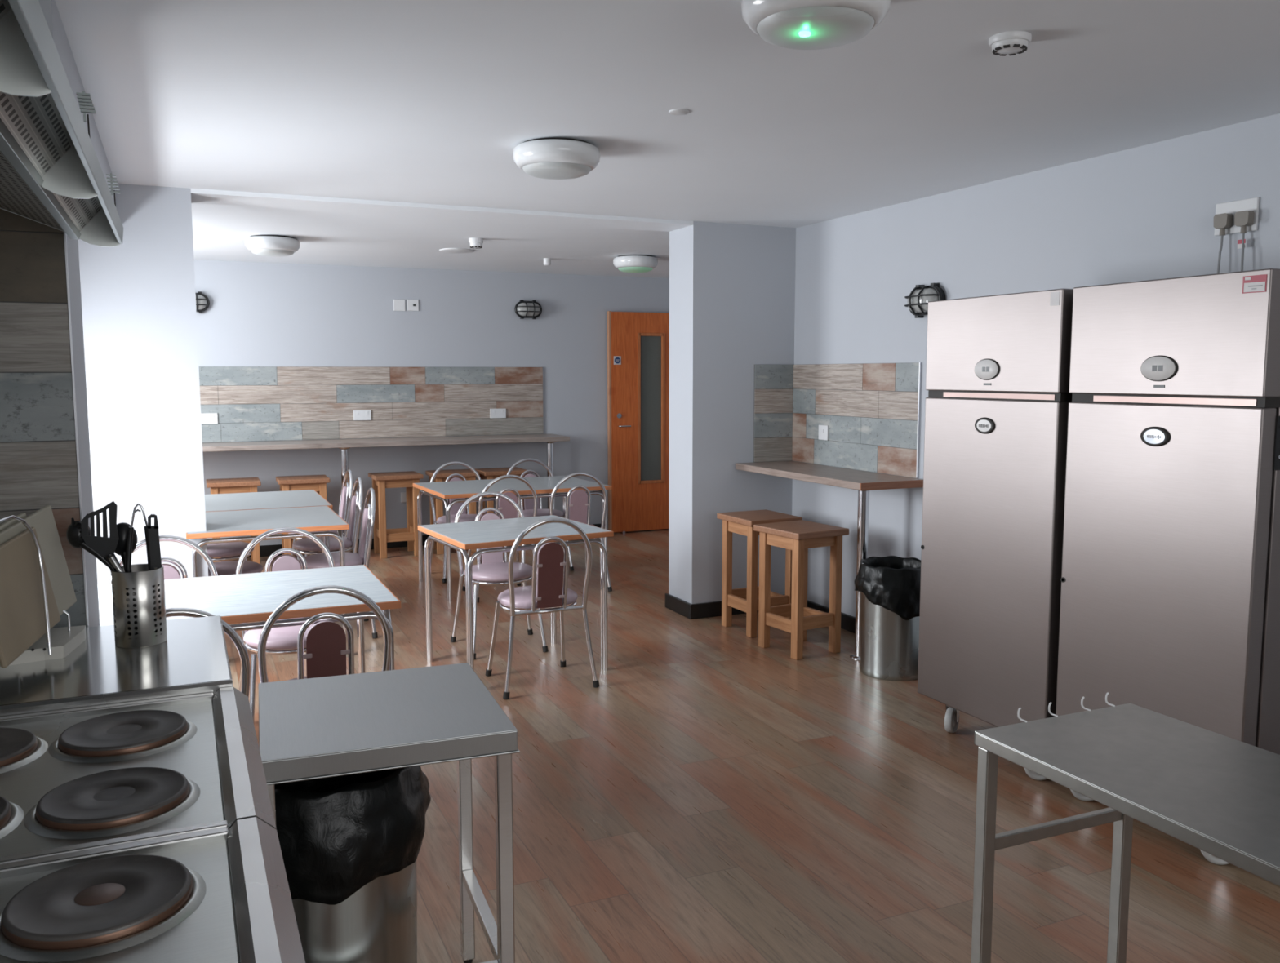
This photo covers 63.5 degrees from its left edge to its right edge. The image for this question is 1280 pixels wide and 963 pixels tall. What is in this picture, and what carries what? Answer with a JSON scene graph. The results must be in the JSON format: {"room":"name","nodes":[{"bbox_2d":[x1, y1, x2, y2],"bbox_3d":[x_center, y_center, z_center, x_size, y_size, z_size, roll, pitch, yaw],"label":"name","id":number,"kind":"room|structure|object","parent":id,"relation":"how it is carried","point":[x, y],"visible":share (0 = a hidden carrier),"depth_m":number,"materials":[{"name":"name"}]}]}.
{"room":"communal kitchen","nodes":[
{"label":"communal kitchen","id":0,"kind":"room"},
{"bbox_2d":[38,0,99,626],"bbox_3d":[-1.814,0.041,2.638,0.710,2.475,0.400,-3,7,-24],"label":"wall","id":1,"kind":"structure","parent":0,"point":[49,7],"depth_m":2.75,"materials":[{"name":"paint"}]},
{"bbox_2d":[0,208,86,628],"bbox_3d":[-1.689,-0.257,2.436,0.620,1.348,0.010,-3,7,-24],"label":"tile backsplash","id":2,"kind":"structure","parent":1,"relation":"attached to","point":[38,464],"depth_m":2.53,"materials":[{"name":"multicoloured tile"}]},
{"bbox_2d":[63,231,88,627],"bbox_3d":[-1.404,-0.270,2.561,0.004,1.348,0.013,-3,7,-24],"label":"trim","id":3,"kind":"structure","parent":1,"relation":"attached to","point":[64,233],"depth_m":2.57,"materials":[{"name":"metal"}]},
{"bbox_2d":[66,35,116,208],"bbox_3d":[-2.147,-1.228,3.914,0.180,0.215,2.430,-3,7,-24],"label":"wall","id":4,"kind":"structure","parent":0,"point":[75,82],"depth_m":3.58,"materials":[{"name":"paint"}]},
{"bbox_2d":[194,259,669,546],"bbox_3d":[-1.985,-0.657,9.320,6.850,2.475,0.120,-3,7,-24],"label":"wall","id":5,"kind":"structure","parent":0,"point":[258,313],"depth_m":9.23,"materials":[{"name":"paint"}]},
{"bbox_2d":[195,291,209,313],"bbox_3d":[-3.628,-1.454,8.378,0.264,0.174,0.110,-3,7,-24],"label":"light","id":6,"kind":"object","parent":5,"relation":"attached to","point":[202,302],"visible":0.52,"depth_m":8.40,"materials":[{"name":"black metal"}]},
{"bbox_2d":[198,366,543,442],"bbox_3d":[-2.932,-0.665,8.824,4.420,0.624,0.010,-3,7,-24],"label":"tile backsplash","id":7,"kind":"structure","parent":5,"relation":"attached to","point":[251,403],"depth_m":9.05,"materials":[{"name":"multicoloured tile"}]},
{"bbox_2d":[200,413,217,423],"bbox_3d":[-3.568,-0.520,8.542,0.150,0.088,0.014,-3,7,-24],"label":"wall socket","id":8,"kind":"object","parent":7,"relation":"attached to","point":[206,418],"visible":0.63,"depth_m":8.54,"materials":[{"name":"white plastic"}]},
{"bbox_2d":[353,410,371,420],"bbox_3d":[-2.428,-0.579,9.044,0.150,0.088,0.014,-3,7,-24],"label":"wall socket","id":9,"kind":"object","parent":7,"relation":"attached to","point":[357,415],"visible":1,"depth_m":9.04,"materials":[{"name":"white plastic"}]},
{"bbox_2d":[489,408,506,418],"bbox_3d":[-1.308,-0.628,9.539,0.150,0.088,0.014,-3,7,-24],"label":"wall socket","id":10,"kind":"object","parent":7,"relation":"attached to","point":[494,413],"visible":1,"depth_m":9.53,"materials":[{"name":"white plastic"}]},
{"bbox_2d":[393,299,405,311],"bbox_3d":[-2.115,-1.551,9.097,0.100,0.100,0.011,-3,7,-24],"label":"blank plate","id":11,"kind":"object","parent":5,"relation":"attached to","point":[398,304],"visible":1,"depth_m":9.09,"materials":[{"name":"white plastic"}]},
{"bbox_2d":[400,492,406,502],"bbox_3d":[-2.100,0.141,9.278,0.090,0.090,0.014,-3,7,-24],"label":"wall socket","id":12,"kind":"object","parent":5,"relation":"attached to","point":[403,495],"visible":0.54,"depth_m":9.27,"materials":[{"name":"white plastic"}]},
{"bbox_2d":[210,524,600,558],"bbox_3d":[-2.668,0.567,9.065,5.090,0.095,0.020,-3,7,-24],"label":"baseboard","id":13,"kind":"structure","parent":5,"relation":"attached to","point":[264,550],"depth_m":9.05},
{"bbox_2d":[407,299,418,311],"bbox_3d":[-2.007,-1.559,9.143,0.100,0.100,0.014,-3,7,-24],"label":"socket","id":14,"kind":"object","parent":5,"relation":"attached to","point":[412,304],"visible":1,"depth_m":9.14,"materials":[{"name":"white plastic"}]},
{"bbox_2d":[514,299,542,319],"bbox_3d":[-1.021,-1.586,9.528,0.264,0.174,0.110,-3,7,-24],"label":"light","id":15,"kind":"object","parent":5,"relation":"attached to","point":[532,309],"visible":1,"depth_m":9.50,"materials":[{"name":"glass"}]},
{"bbox_2d":[542,367,544,433],"bbox_3d":[-0.908,-0.762,9.717,0.008,0.626,0.012,-3,7,-24],"label":"trim","id":16,"kind":"structure","parent":5,"relation":"attached to","point":[543,367],"depth_m":9.72,"materials":[{"name":"metal"}]},
{"bbox_2d":[607,311,669,533],"bbox_3d":[0.119,-0.583,10.108,0.895,2.171,0.109,-3,7,-24],"label":"door","id":17,"kind":"structure","parent":5,"relation":"in","point":[638,343],"depth_m":10.06,"materials":[{"name":"orange wood"}]},
{"bbox_2d":[54,0,1279,278],"bbox_3d":[0.286,-1.409,4.096,6.850,0.100,11.280,-3,7,-24],"label":"ceiling","id":18,"kind":"structure","parent":0,"point":[413,101],"depth_m":3.60,"materials":[{"name":"paint"}]},
{"bbox_2d":[244,235,300,257],"bbox_3d":[-2.507,-1.602,7.059,0.356,0.124,0.356,-3,7,-24],"label":"ceiling light","id":19,"kind":"object","parent":18,"relation":"attached to","point":[275,246],"visible":1,"depth_m":6.93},
{"bbox_2d":[251,248,294,257],"bbox_3d":[-2.507,-1.557,7.063,0.285,0.034,0.285,-3,7,-24],"label":"diffuser","id":20,"kind":"object","parent":19,"relation":"attached to","point":[264,252],"depth_m":6.98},
{"bbox_2d":[191,188,693,231],"bbox_3d":[-1.031,-1.534,5.904,2.819,0.022,0.340,-3,7,-24],"label":"ceiling beam","id":21,"kind":"structure","parent":18,"relation":"attached to","point":[197,196],"depth_m":5.79,"materials":[{"name":"paint"}]},
{"bbox_2d":[439,248,474,253],"bbox_3d":[-1.378,-1.736,7.785,0.260,0.010,0.260,-3,7,-24],"label":"ceiling disc","id":22,"kind":"object","parent":18,"relation":"attached to","point":[446,250],"visible":1,"depth_m":7.75,"materials":[{"name":"white plastic"}]},
{"bbox_2d":[468,237,483,248],"bbox_3d":[-1.129,-1.642,7.128,0.100,0.062,0.100,-3,7,-24],"label":"smoke detector","id":23,"kind":"object","parent":18,"relation":"attached to","point":[475,242],"visible":1,"depth_m":7.09,"materials":[{"name":"white plastic"}]},
{"bbox_2d":[543,257,551,266],"bbox_3d":[-0.750,-1.774,8.358,0.060,0.057,0.060,-3,7,-24],"label":"sensor","id":24,"kind":"object","parent":18,"relation":"attached to","point":[547,261],"visible":1,"depth_m":8.33,"materials":[{"name":"white plastic"}]},
{"bbox_2d":[512,137,599,179],"bbox_3d":[-0.340,-1.308,4.222,0.356,0.124,0.356,-3,7,-24],"label":"ceiling light","id":25,"kind":"object","parent":18,"relation":"attached to","point":[550,158],"visible":1,"depth_m":4.10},
{"bbox_2d":[522,162,591,179],"bbox_3d":[-0.339,-1.264,4.226,0.285,0.034,0.285,-3,7,-24],"label":"diffuser","id":26,"kind":"object","parent":25,"relation":"attached to","point":[550,171],"depth_m":4.15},
{"bbox_2d":[613,254,657,272],"bbox_3d":[-0.036,-1.728,8.234,0.356,0.124,0.356,-3,7,-24],"label":"ceiling light","id":27,"kind":"object","parent":18,"relation":"attached to","point":[626,263],"visible":1,"depth_m":8.11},
{"bbox_2d":[617,266,653,272],"bbox_3d":[-0.036,-1.683,8.238,0.285,0.034,0.285,-3,7,-24],"label":"diffuser","id":28,"kind":"object","parent":27,"relation":"attached to","point":[626,269],"depth_m":8.15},
{"bbox_2d":[668,108,688,115],"bbox_3d":[0.139,-1.310,3.670,0.072,0.006,0.072,-3,7,-24],"label":"ceiling disc","id":29,"kind":"object","parent":18,"relation":"attached to","point":[677,111],"visible":1,"depth_m":3.66,"materials":[{"name":"white plastic"}]},
{"bbox_2d":[741,0,891,49],"bbox_3d":[0.422,-1.125,2.490,0.356,0.130,0.356,-3,7,-24],"label":"ceiling light","id":30,"kind":"object","parent":18,"relation":"attached to","point":[797,24],"visible":1,"depth_m":2.42,"materials":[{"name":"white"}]},
{"bbox_2d":[756,5,875,49],"bbox_3d":[0.422,-1.084,2.494,0.284,0.034,0.284,5,8,40],"label":"diffuser","id":31,"kind":"object","parent":30,"relation":"attached to","point":[791,27],"depth_m":2.43,"materials":[{"name":"white"}]},
{"bbox_2d":[988,31,1031,56],"bbox_3d":[1.026,-1.213,2.869,0.112,0.036,0.112,-3,7,-24],"label":"smoke detector","id":32,"kind":"object","parent":18,"relation":"attached to","point":[1011,42],"visible":1,"depth_m":2.83,"materials":[{"name":"white plastic"}]},
{"bbox_2d":[213,528,1279,962],"bbox_3d":[0.289,1.153,4.363,6.850,0.100,11.280,-3,7,-24],"label":"floor","id":33,"kind":"structure","parent":0,"point":[718,796],"depth_m":3.61,"materials":[{"name":"brown wood"}]},
{"bbox_2d":[0,615,232,717],"bbox_3d":[-1.405,0.860,2.304,0.936,0.915,0.643,-3,7,-24],"label":"countertop","id":34,"kind":"structure","parent":33,"relation":"on","point":[193,659],"depth_m":2.22,"materials":[{"name":"silver metal"}]},
{"bbox_2d":[0,515,86,666],"bbox_3d":[-1.413,0.243,2.172,0.388,0.339,0.550,-3,7,-24],"label":"rack","id":35,"kind":"object","parent":34,"relation":"on","point":[56,642],"visible":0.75,"depth_m":2.31,"materials":[{"name":"metal"}]},
{"bbox_2d":[0,512,26,531],"bbox_3d":[-1.369,0.223,2.237,0.049,0.275,0.361,-1,6,-10],"label":"chopping board","id":36,"kind":"object","parent":35,"relation":"in","point":[10,522],"visible":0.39,"depth_m":2.29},
{"bbox_2d":[0,527,60,668],"bbox_3d":[-1.331,0.241,2.216,0.046,0.252,0.319,-1,6,-10],"label":"chopping board","id":37,"kind":"object","parent":35,"relation":"in","point":[22,618],"visible":0.93,"depth_m":2.21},
{"bbox_2d":[0,505,76,666],"bbox_3d":[-1.359,0.220,2.280,0.049,0.286,0.480,-1,6,-10],"label":"chopping board","id":38,"kind":"object","parent":35,"relation":"in","point":[43,522],"visible":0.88,"depth_m":2.43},
{"bbox_2d":[111,564,167,648],"bbox_3d":[-1.188,0.293,2.454,0.112,0.180,0.112,-3,7,-24],"label":"utensil holder","id":39,"kind":"object","parent":34,"relation":"on","point":[143,580],"visible":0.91,"depth_m":2.41,"materials":[{"name":"silver metal"}]},
{"bbox_2d":[66,518,131,635],"bbox_3d":[-1.271,0.227,2.437,0.132,0.293,0.027,-3,7,-24],"label":"server","id":40,"kind":"object","parent":39,"relation":"in","point":[73,534],"visible":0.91,"depth_m":2.41,"materials":[{"name":"black plastic"}]},
{"bbox_2d":[81,501,137,616],"bbox_3d":[-1.226,0.211,2.431,0.147,0.330,0.028,-1,6,-8],"label":"slotted turner","id":41,"kind":"object","parent":39,"relation":"in","point":[105,546],"visible":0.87,"depth_m":2.42,"materials":[{"name":"black plastic"}]},
{"bbox_2d":[109,522,137,622],"bbox_3d":[-1.227,0.234,2.471,0.064,0.273,0.024,-3,7,-24],"label":"serving spoon","id":42,"kind":"object","parent":39,"relation":"in","point":[122,528],"visible":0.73,"depth_m":2.46,"materials":[{"name":"black plastic"}]},
{"bbox_2d":[109,522,137,555],"bbox_3d":[-1.228,0.139,2.458,0.060,0.081,0.018,-3,7,-24],"label":"bowl","id":43,"kind":"object","parent":42,"relation":"on","point":[122,528],"depth_m":2.45,"materials":[{"name":"black plastic"}]},
{"bbox_2d":[108,555,155,630],"bbox_3d":[-1.193,0.264,2.434,0.096,0.187,0.019,-2,6,-18],"label":"utensil","id":44,"kind":"object","parent":39,"relation":"in","point":[113,560],"visible":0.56,"depth_m":2.41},
{"bbox_2d":[124,503,156,635],"bbox_3d":[-1.184,0.207,2.453,0.067,0.312,0.021,-3,7,-24],"label":"tongs","id":45,"kind":"object","parent":39,"relation":"in","point":[130,535],"visible":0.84,"depth_m":2.44,"materials":[{"name":"silver metal"}]},
{"bbox_2d":[147,514,161,615],"bbox_3d":[-1.155,0.223,2.454,0.041,0.292,0.017,-1,6,-6],"label":"utensil","id":46,"kind":"object","parent":39,"relation":"in","point":[153,535],"visible":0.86,"depth_m":2.44,"materials":[{"name":"plastic"}]},
{"bbox_2d":[0,686,276,864],"bbox_3d":[-1.101,0.926,1.711,0.969,0.904,0.693,-3,7,-24],"label":"electric range","id":47,"kind":"object","parent":33,"relation":"on","point":[95,777],"visible":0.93,"depth_m":1.71,"materials":[{"name":"metal"}]},
{"bbox_2d":[78,183,208,584],"bbox_3d":[-2.979,-0.222,5.170,1.447,2.475,0.340,-3,7,-24],"label":"wall pier","id":48,"kind":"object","parent":33,"relation":"on","point":[138,295],"visible":0.33,"depth_m":5.17,"materials":[{"name":"paint"}]},
{"bbox_2d":[0,817,305,962],"bbox_3d":[-0.819,0.992,1.080,0.969,0.904,0.688,-3,7,-24],"label":"electric range","id":49,"kind":"object","parent":33,"relation":"on","point":[222,895],"visible":1,"depth_m":1.28,"materials":[{"name":"metal"}]},
{"bbox_2d":[0,840,239,962],"bbox_3d":[-0.862,0.575,1.017,0.876,0.020,0.682,-3,7,-24],"label":"cooktop","id":50,"kind":"object","parent":49,"relation":"in","point":[204,926],"depth_m":1.26,"materials":[{"name":"metal"}]},
{"bbox_2d":[109,535,217,583],"bbox_3d":[-1.937,0.682,4.248,0.496,0.869,0.470,-3,7,-26],"label":"dining chair","id":51,"kind":"object","parent":33,"relation":"on","point":[171,572],"visible":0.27,"depth_m":4.41,"materials":[{"name":"silver metal"}]},
{"bbox_2d":[165,608,249,698],"bbox_3d":[-1.474,0.783,3.275,0.496,0.869,0.470,-3,7,-27],"label":"dining chair","id":52,"kind":"object","parent":33,"relation":"on","point":[228,630],"visible":0.12,"depth_m":3.13,"materials":[{"name":"silver metal"}]},
{"bbox_2d":[206,542,254,561],"bbox_3d":[-2.689,0.437,6.600,0.469,0.869,0.496,-3,7,-24],"label":"dining chair","id":53,"kind":"object","parent":33,"relation":"on","point":[224,550],"visible":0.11,"depth_m":6.48,"materials":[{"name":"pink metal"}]},
{"bbox_2d":[205,477,261,564],"bbox_3d":[-3.275,0.337,8.364,0.400,0.700,0.360,-3,6,-23],"label":"bar stool","id":54,"kind":"object","parent":33,"relation":"on","point":[242,485],"visible":0.48,"depth_m":8.22,"materials":[{"name":"brown wood"}]},
{"bbox_2d":[208,560,268,649],"bbox_3d":[-2.377,0.510,5.900,0.469,0.869,0.496,-3,7,-24],"label":"dining chair","id":55,"kind":"object","parent":33,"relation":"on","point":[228,567],"visible":0.1,"depth_m":5.85,"materials":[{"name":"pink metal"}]},
{"bbox_2d":[97,564,400,673],"bbox_3d":[-1.550,0.784,3.867,1.170,0.740,0.780,-3,7,-24],"label":"dining table","id":56,"kind":"object","parent":33,"relation":"on","point":[238,598],"visible":0.38,"depth_m":3.78,"materials":[{"name":"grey laminate"}]},
{"bbox_2d":[186,506,349,657],"bbox_3d":[-2.120,0.576,5.868,0.810,0.740,0.880,-3,7,-24],"label":"dining table","id":57,"kind":"object","parent":33,"relation":"on","point":[317,518],"visible":0.67,"depth_m":5.62,"materials":[{"name":"grey laminate"}]},
{"bbox_2d":[204,489,333,555],"bbox_3d":[-2.479,0.488,6.721,0.830,0.740,0.960,-3,7,-24],"label":"dining table","id":58,"kind":"object","parent":33,"relation":"on","point":[305,498],"visible":0.3,"depth_m":6.64,"materials":[{"name":"grey laminate"}]},
{"bbox_2d":[235,527,335,722],"bbox_3d":[-1.502,0.658,4.473,0.496,0.869,0.470,-3,7,-24],"label":"dining chair","id":59,"kind":"object","parent":33,"relation":"on","point":[280,640],"visible":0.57,"depth_m":4.52,"materials":[{"name":"silver metal"}]},
{"bbox_2d":[275,475,329,555],"bbox_3d":[-2.786,0.314,8.579,0.400,0.700,0.360,-3,6,-23],"label":"bar stool","id":60,"kind":"object","parent":33,"relation":"on","point":[317,483],"visible":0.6,"depth_m":8.42,"materials":[{"name":"brown wood"}]},
{"bbox_2d":[288,469,353,559],"bbox_3d":[-2.292,0.354,7.396,0.470,0.869,0.496,-3,7,-24],"label":"dining chair","id":61,"kind":"object","parent":33,"relation":"on","point":[347,488],"visible":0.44,"depth_m":7.38,"materials":[{"name":"silver metal"}]},
{"bbox_2d":[257,585,391,683],"bbox_3d":[-1.110,0.749,3.599,0.496,0.869,0.470,-3,7,-24],"label":"dining chair","id":62,"kind":"object","parent":33,"relation":"on","point":[326,654],"visible":0.37,"depth_m":3.38,"materials":[{"name":"silver metal"}]},
{"bbox_2d":[292,476,363,560],"bbox_3d":[-2.072,0.411,6.840,0.470,0.869,0.496,-3,6,-23],"label":"dining chair","id":63,"kind":"object","parent":33,"relation":"on","point":[351,540],"visible":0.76,"depth_m":6.75,"materials":[{"name":"silver metal"}]},
{"bbox_2d":[298,487,377,638],"bbox_3d":[-1.823,0.478,6.198,0.470,0.869,0.496,-2,6,-21],"label":"dining chair","id":64,"kind":"object","parent":33,"relation":"on","point":[320,560],"visible":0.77,"depth_m":6.13,"materials":[{"name":"silver metal"}]},
{"bbox_2d":[275,765,431,962],"bbox_3d":[-0.710,0.967,2.401,0.456,0.680,0.460,-3,7,-24],"label":"waste bin","id":65,"kind":"object","parent":33,"relation":"on","point":[350,845],"visible":0.55,"depth_m":2.22,"materials":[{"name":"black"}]},
{"bbox_2d":[202,433,569,552],"bbox_3d":[-2.798,0.160,8.684,4.520,0.985,0.509,-3,7,-24],"label":"breakfast bar","id":66,"kind":"object","parent":33,"relation":"on","point":[344,445],"visible":0.54,"depth_m":8.72,"materials":[{"name":"brown wood"}]},
{"bbox_2d":[202,433,569,452],"bbox_3d":[-2.798,-0.310,8.635,4.520,0.040,0.509,-3,7,-24],"label":"countertop","id":67,"kind":"structure","parent":66,"relation":"on","point":[426,441],"depth_m":8.74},
{"bbox_2d":[258,662,519,962],"bbox_3d":[-0.592,0.907,2.397,0.518,0.800,0.548,-2,6,-20],"label":"side table","id":68,"kind":"object","parent":33,"relation":"on","point":[315,728],"visible":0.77,"depth_m":2.26,"materials":[{"name":"silver metal"}]},
{"bbox_2d":[368,471,423,559],"bbox_3d":[-2.092,0.281,8.886,0.400,0.700,0.360,-3,7,-24],"label":"bar stool","id":69,"kind":"object","parent":33,"relation":"on","point":[380,481],"visible":0.97,"depth_m":8.78,"materials":[{"name":"brown wood"}]},
{"bbox_2d":[425,469,479,554],"bbox_3d":[-1.643,0.260,9.084,0.400,0.700,0.360,-3,6,-22],"label":"bar stool","id":70,"kind":"object","parent":33,"relation":"on","point":[442,475],"visible":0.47,"depth_m":8.94,"materials":[{"name":"brown wood"}]},
{"bbox_2d":[430,461,482,582],"bbox_3d":[-1.359,0.295,7.942,0.496,0.869,0.470,-3,7,-24],"label":"dining chair","id":71,"kind":"object","parent":33,"relation":"on","point":[464,517],"visible":0.47,"depth_m":8.03,"materials":[{"name":"silver metal"}]},
{"bbox_2d":[450,491,548,659],"bbox_3d":[-0.800,0.511,5.871,0.496,0.869,0.470,-2,6,-22],"label":"dining chair","id":72,"kind":"object","parent":33,"relation":"on","point":[491,568],"visible":0.76,"depth_m":5.94,"materials":[{"name":"silver metal"}]},
{"bbox_2d":[462,475,537,602],"bbox_3d":[-0.983,0.365,7.273,0.496,0.869,0.470,-3,7,-25],"label":"dining chair","id":73,"kind":"object","parent":33,"relation":"on","point":[508,510],"visible":0.3,"depth_m":7.07,"materials":[{"name":"silver metal"}]},
{"bbox_2d":[474,466,528,546],"bbox_3d":[-1.238,0.241,9.263,0.400,0.700,0.360,-3,7,-24],"label":"bar stool","id":74,"kind":"object","parent":33,"relation":"on","point":[492,473],"visible":0.25,"depth_m":9.09,"materials":[{"name":"brown wood"}]},
{"bbox_2d":[412,475,611,602],"bbox_3d":[-0.950,0.389,7.646,1.240,0.740,0.860,-3,7,-26],"label":"dining table","id":75,"kind":"object","parent":33,"relation":"on","point":[441,491],"visible":0.8,"depth_m":7.49,"materials":[{"name":"grey laminate"}]},
{"bbox_2d":[417,515,613,671],"bbox_3d":[-0.665,0.614,5.487,0.810,0.740,0.720,-4,7,-30],"label":"dining table","id":76,"kind":"object","parent":33,"relation":"on","point":[461,537],"visible":0.91,"depth_m":5.36,"materials":[{"name":"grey laminate"}]},
{"bbox_2d":[502,457,573,571],"bbox_3d":[-0.813,0.264,8.238,0.496,0.869,0.470,-3,7,-24],"label":"dining chair","id":77,"kind":"object","parent":33,"relation":"on","point":[527,505],"visible":0.44,"depth_m":8.35,"materials":[{"name":"silver metal"}]},
{"bbox_2d":[485,517,599,699],"bbox_3d":[-0.507,0.583,5.176,0.496,0.869,0.470,-3,7,-24],"label":"dining chair","id":78,"kind":"object","parent":33,"relation":"on","point":[547,591],"visible":1,"depth_m":5.00,"materials":[{"name":"silver metal"}]},
{"bbox_2d":[537,472,612,591],"bbox_3d":[-0.501,0.346,7.442,0.496,0.869,0.470,-3,6,-22],"label":"dining chair","id":79,"kind":"object","parent":33,"relation":"on","point":[580,503],"visible":0.5,"depth_m":7.24,"materials":[{"name":"silver metal"}]},
{"bbox_2d":[668,221,795,604],"bbox_3d":[1.348,-0.427,7.081,2.384,2.475,0.340,-3,7,-24],"label":"wall pier","id":80,"kind":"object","parent":33,"relation":"on","point":[732,286],"visible":0.29,"depth_m":6.55,"materials":[{"name":"paint"}]},
{"bbox_2d":[665,593,758,619],"bbox_3d":[0.578,0.793,6.864,0.734,0.095,0.380,-3,7,-24],"label":"baseboard","id":81,"kind":"object","parent":80,"relation":"attached to","point":[699,611],"visible":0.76,"depth_m":6.61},
{"bbox_2d":[753,364,793,462],"bbox_3d":[0.861,-0.440,6.668,0.285,0.624,0.010,-3,7,-24],"label":"tile backsplash","id":82,"kind":"structure","parent":80,"relation":"attached to","point":[773,384],"depth_m":6.66,"materials":[{"name":"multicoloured tile"}]},
{"bbox_2d":[716,509,802,637],"bbox_3d":[0.719,0.550,6.274,0.360,0.700,0.400,-3,7,-26],"label":"bar stool","id":83,"kind":"object","parent":33,"relation":"on","point":[742,522],"visible":0.56,"depth_m":6.19,"materials":[{"name":"brown wood"}]},
{"bbox_2d":[753,520,848,660],"bbox_3d":[0.896,0.599,5.803,0.360,0.700,0.400,-4,7,-31],"label":"bar stool","id":84,"kind":"object","parent":33,"relation":"on","point":[797,536],"visible":1,"depth_m":5.72,"materials":[{"name":"brown wood"}]},
{"bbox_2d":[735,461,923,660],"bbox_3d":[1.071,0.425,6.111,0.426,0.982,1.336,-3,7,-24],"label":"breakfast bar","id":85,"kind":"object","parent":33,"relation":"on","point":[864,482],"visible":0.73,"depth_m":5.63,"materials":[{"name":"brown wood"}]},
{"bbox_2d":[735,461,923,490],"bbox_3d":[1.069,-0.044,6.066,0.424,0.040,1.329,-3,7,-24],"label":"countertop","id":86,"kind":"structure","parent":85,"relation":"on","point":[848,478],"depth_m":5.93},
{"bbox_2d":[853,555,920,681],"bbox_3d":[1.312,0.702,5.363,0.400,0.585,0.403,-3,7,-24],"label":"waste bin","id":87,"kind":"object","parent":33,"relation":"on","point":[889,587],"visible":0.76,"depth_m":5.22,"materials":[{"name":"silver"}]},
{"bbox_2d":[917,288,1073,780],"bbox_3d":[1.683,0.185,4.236,0.740,1.848,0.736,-3,7,-24],"label":"fridge","id":88,"kind":"object","parent":33,"relation":"on","point":[997,373],"visible":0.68,"depth_m":4.02,"materials":[{"name":"metal"}]},
{"bbox_2d":[970,703,1279,962],"bbox_3d":[1.228,0.982,1.891,0.485,0.750,1.255,-3,7,-24],"label":"metal table","id":89,"kind":"object","parent":33,"relation":"on","point":[1216,794],"visible":1,"depth_m":2.19,"materials":[{"name":"metal"}]},
{"bbox_2d":[1017,707,1026,722],"bbox_3d":[0.879,0.537,2.380,0.010,0.030,0.022,-3,7,-24],"label":"hook","id":90,"kind":"object","parent":89,"relation":"on","point":[1020,708],"visible":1,"depth_m":2.38,"materials":[{"name":"plastic"}]},
{"bbox_2d":[1080,696,1090,711],"bbox_3d":[1.060,0.529,2.460,0.010,0.030,0.022,-3,7,-24],"label":"hook","id":91,"kind":"object","parent":89,"relation":"on","point":[1083,697],"visible":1,"depth_m":2.46,"materials":[{"name":"plastic"}]},
{"bbox_2d":[1055,268,1279,865],"bbox_3d":[1.997,0.258,3.534,0.740,1.848,0.733,-3,7,-24],"label":"fridge","id":92,"kind":"object","parent":33,"relation":"on","point":[1170,593],"visible":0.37,"depth_m":3.28,"materials":[{"name":"metal"}]},
{"bbox_2d":[791,113,1279,617],"bbox_3d":[2.586,-0.037,3.334,0.120,2.475,7.570,-3,7,-24],"label":"wall","id":93,"kind":"structure","parent":0,"point":[1147,212],"depth_m":5.00,"materials":[{"name":"paint"}]},
{"bbox_2d":[807,600,855,633],"bbox_3d":[2.525,1.150,3.425,0.020,0.095,7.560,-3,7,-24],"label":"baseboard","id":94,"kind":"structure","parent":93,"relation":"attached to","point":[847,622],"depth_m":6.28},
{"bbox_2d":[791,362,919,478],"bbox_3d":[1.249,-0.388,6.160,0.010,0.624,1.260,-3,7,-24],"label":"tile backsplash","id":95,"kind":"structure","parent":93,"relation":"attached to","point":[869,411],"depth_m":6.07,"materials":[{"name":"multicoloured tile"}]},
{"bbox_2d":[817,425,828,440],"bbox_3d":[1.135,-0.303,6.399,0.014,0.092,0.100,-3,7,-24],"label":"wall socket","id":96,"kind":"object","parent":95,"relation":"attached to","point":[823,429],"visible":1,"depth_m":6.39,"materials":[{"name":"white plastic"}]},
{"bbox_2d":[915,362,921,477],"bbox_3d":[1.506,-0.330,5.584,0.012,0.623,0.008,-3,7,-24],"label":"trim","id":97,"kind":"structure","parent":93,"relation":"attached to","point":[920,363],"depth_m":5.58,"materials":[{"name":"metal"}]},
{"bbox_2d":[904,283,945,318],"bbox_3d":[1.484,-0.953,5.447,0.110,0.174,0.264,-3,7,-24],"label":"light","id":98,"kind":"object","parent":93,"relation":"attached to","point":[918,299],"visible":0.77,"depth_m":5.40,"materials":[{"name":"black metal"}]},
{"bbox_2d":[1213,197,1259,235],"bbox_3d":[2.232,-0.990,3.870,0.011,0.120,0.170,-3,7,-24],"label":"wall socket","id":99,"kind":"object","parent":93,"relation":"attached to","point":[1250,204],"visible":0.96,"depth_m":3.86,"materials":[{"name":"white plastic"}]},
{"bbox_2d":[1213,213,1233,273],"bbox_3d":[2.195,-0.836,3.909,0.032,0.342,0.056,-3,7,-24],"label":"plug","id":100,"kind":"object","parent":99,"relation":"attached to","point":[1223,221],"visible":0.79,"depth_m":3.89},
{"bbox_2d":[1234,210,1254,271],"bbox_3d":[2.230,-0.828,3.832,0.032,0.340,0.056,-3,7,-24],"label":"plug","id":101,"kind":"object","parent":99,"relation":"attached to","point":[1243,219],"visible":0.82,"depth_m":3.81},
{"bbox_3d":[-1.072,0.297,0.179,0.100,2.475,4.740,-3,7,-24],"label":"wall","id":102,"kind":"structure","parent":0,"visible":0},
{"bbox_2d":[0,0,123,246],"bbox_3d":[-0.962,-0.506,0.926,0.754,0.203,3.160,-3,7,-24],"label":"extraction hood","id":103,"kind":"object","parent":102,"relation":"attached to","point":[51,175],"visible":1,"depth_m":1.60,"materials":[{"name":"metal"}]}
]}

